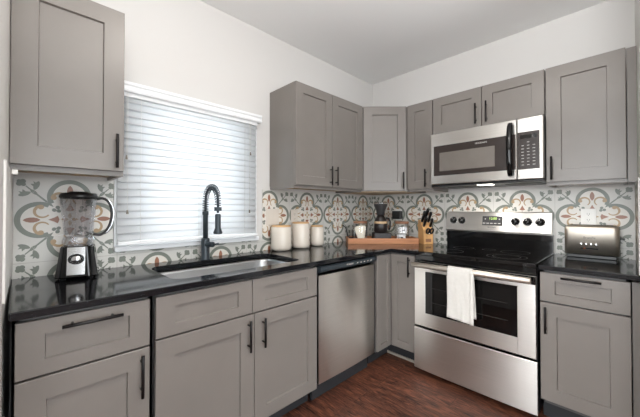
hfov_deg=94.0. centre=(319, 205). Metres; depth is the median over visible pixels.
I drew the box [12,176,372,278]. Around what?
backsplash
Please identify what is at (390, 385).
floor
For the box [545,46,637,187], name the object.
upper cabinet
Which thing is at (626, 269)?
countertop
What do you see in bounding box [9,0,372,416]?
wall
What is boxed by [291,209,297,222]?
wall outlet
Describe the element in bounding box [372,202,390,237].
coffee maker
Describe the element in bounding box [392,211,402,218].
plug
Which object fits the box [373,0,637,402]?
wall
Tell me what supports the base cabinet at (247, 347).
on the floor
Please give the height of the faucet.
0.478 m
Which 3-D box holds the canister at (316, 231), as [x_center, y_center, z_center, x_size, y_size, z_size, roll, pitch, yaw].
[-0.027,0.262,2.640,0.120,0.180,0.120,1,-1,-44]
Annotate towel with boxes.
[447,266,475,325]
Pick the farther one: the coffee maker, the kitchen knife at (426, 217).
the coffee maker
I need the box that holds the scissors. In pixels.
[426,228,433,233]
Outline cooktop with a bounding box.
[414,244,554,267]
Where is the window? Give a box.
[113,126,258,251]
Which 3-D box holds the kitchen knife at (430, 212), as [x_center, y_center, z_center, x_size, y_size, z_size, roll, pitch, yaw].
[1.019,0.109,2.777,0.028,0.113,0.088,0,-1,-6]
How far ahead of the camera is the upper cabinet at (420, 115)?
2.61 m
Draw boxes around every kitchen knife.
[421,211,425,221]
[422,216,427,226]
[427,211,431,222]
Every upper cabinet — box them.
[9,0,124,180]
[270,81,362,192]
[344,106,414,194]
[407,100,448,192]
[433,69,545,134]
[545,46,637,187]
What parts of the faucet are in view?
handle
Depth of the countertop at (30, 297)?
1.37 m
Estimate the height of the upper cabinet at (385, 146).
0.773 m
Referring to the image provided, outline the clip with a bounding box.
[11,169,17,174]
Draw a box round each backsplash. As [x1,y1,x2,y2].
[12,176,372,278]
[373,185,635,259]
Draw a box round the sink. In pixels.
[158,258,285,278]
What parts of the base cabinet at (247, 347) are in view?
drawer, door, handle, handle, drawer, door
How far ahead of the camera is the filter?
2.82 m
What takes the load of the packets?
in the glass jar at (396, 222)
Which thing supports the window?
in the wall at (190, 48)
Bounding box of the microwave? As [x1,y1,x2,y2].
[431,115,546,188]
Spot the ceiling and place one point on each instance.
(374, 42)
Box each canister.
[271,225,290,250]
[292,222,309,248]
[310,225,323,245]
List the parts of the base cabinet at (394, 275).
door, toe trim, door, handle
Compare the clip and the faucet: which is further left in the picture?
the clip
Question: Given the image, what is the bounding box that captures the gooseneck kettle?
[342,224,366,237]
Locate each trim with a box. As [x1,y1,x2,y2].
[2,160,13,303]
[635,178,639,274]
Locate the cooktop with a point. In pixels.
(480, 254)
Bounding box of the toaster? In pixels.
[565,224,624,260]
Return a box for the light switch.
[266,209,278,224]
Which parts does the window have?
sill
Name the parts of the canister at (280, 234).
lid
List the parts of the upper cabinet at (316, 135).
panel, door, handle, door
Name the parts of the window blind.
pull cord, ladder cord, rail, pull cord, pull cord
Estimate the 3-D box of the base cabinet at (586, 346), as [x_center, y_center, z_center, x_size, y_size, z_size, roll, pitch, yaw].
[1.634,0.815,1.800,0.661,0.884,0.405,1,-1,-44]
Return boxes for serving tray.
[346,236,418,243]
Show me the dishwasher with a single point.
(345, 289)
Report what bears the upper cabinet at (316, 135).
attached to the wall at (190, 48)
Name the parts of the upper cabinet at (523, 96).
door, handle, door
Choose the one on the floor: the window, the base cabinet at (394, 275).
the base cabinet at (394, 275)
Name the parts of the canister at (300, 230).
lid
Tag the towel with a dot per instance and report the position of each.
(461, 303)
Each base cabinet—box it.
[11,296,151,416]
[151,257,316,416]
[367,252,416,363]
[540,270,639,416]
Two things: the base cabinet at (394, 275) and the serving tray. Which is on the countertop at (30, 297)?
the serving tray
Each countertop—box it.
[8,241,445,321]
[538,253,639,280]
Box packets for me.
[397,227,406,237]
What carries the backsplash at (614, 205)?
attached to the wall at (607, 26)
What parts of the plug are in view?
panel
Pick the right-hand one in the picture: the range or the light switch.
the range
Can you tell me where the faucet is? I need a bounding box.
[200,184,222,259]
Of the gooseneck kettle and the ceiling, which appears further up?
the ceiling
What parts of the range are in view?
knob, knob, door handle, door trim, vent trim, oven door, storage drawer, control panel, knob, knob, knob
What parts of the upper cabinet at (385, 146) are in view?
panel, door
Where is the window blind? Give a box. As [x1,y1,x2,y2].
[116,80,261,245]
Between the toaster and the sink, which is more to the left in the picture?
the sink
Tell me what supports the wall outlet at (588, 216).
attached to the wall at (607, 26)
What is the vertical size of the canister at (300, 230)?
0.216 m
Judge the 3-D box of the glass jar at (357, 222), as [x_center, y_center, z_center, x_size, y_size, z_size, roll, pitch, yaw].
[0.383,0.242,2.836,0.134,0.196,0.134,0,-1,0]
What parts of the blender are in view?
trim, panel, lid, trim, handle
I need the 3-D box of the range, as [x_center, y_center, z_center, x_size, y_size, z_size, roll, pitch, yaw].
[1.191,0.654,2.197,0.728,1.214,0.764,1,-1,-44]
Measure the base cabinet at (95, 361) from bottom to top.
0.883 m
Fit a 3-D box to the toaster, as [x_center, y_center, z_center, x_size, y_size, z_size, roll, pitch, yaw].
[1.818,0.236,1.981,0.140,0.217,0.292,1,-1,-44]
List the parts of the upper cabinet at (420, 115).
door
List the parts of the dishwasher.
control panel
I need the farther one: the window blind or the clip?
the window blind
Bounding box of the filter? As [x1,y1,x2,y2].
[354,225,365,237]
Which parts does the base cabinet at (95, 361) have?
drawer, door, handle, handle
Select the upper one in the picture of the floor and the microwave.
the microwave
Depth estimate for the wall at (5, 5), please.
0.96 m
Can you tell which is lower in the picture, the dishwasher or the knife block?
the dishwasher
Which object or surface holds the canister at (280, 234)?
on the countertop at (30, 297)
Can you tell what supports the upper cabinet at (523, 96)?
attached to the wall at (607, 26)
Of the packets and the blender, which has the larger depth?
the packets
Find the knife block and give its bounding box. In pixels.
[418,220,432,243]
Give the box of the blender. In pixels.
[54,191,114,279]
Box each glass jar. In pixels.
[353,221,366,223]
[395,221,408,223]
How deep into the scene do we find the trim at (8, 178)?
0.99 m
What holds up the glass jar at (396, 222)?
on the serving tray
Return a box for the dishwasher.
[309,256,376,400]
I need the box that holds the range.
[411,212,554,415]
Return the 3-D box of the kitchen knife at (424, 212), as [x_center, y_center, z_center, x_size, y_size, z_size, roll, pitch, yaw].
[0.959,0.104,2.771,0.028,0.117,0.091,0,-1,-6]
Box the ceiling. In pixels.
[200,0,607,84]
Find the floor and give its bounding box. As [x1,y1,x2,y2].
[281,353,632,416]
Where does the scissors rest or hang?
in the knife block
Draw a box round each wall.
[0,0,10,416]
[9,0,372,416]
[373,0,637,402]
[635,0,639,281]
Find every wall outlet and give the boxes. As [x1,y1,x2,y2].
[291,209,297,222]
[581,209,595,224]
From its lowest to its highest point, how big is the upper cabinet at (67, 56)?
0.780 m
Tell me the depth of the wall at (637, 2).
1.56 m

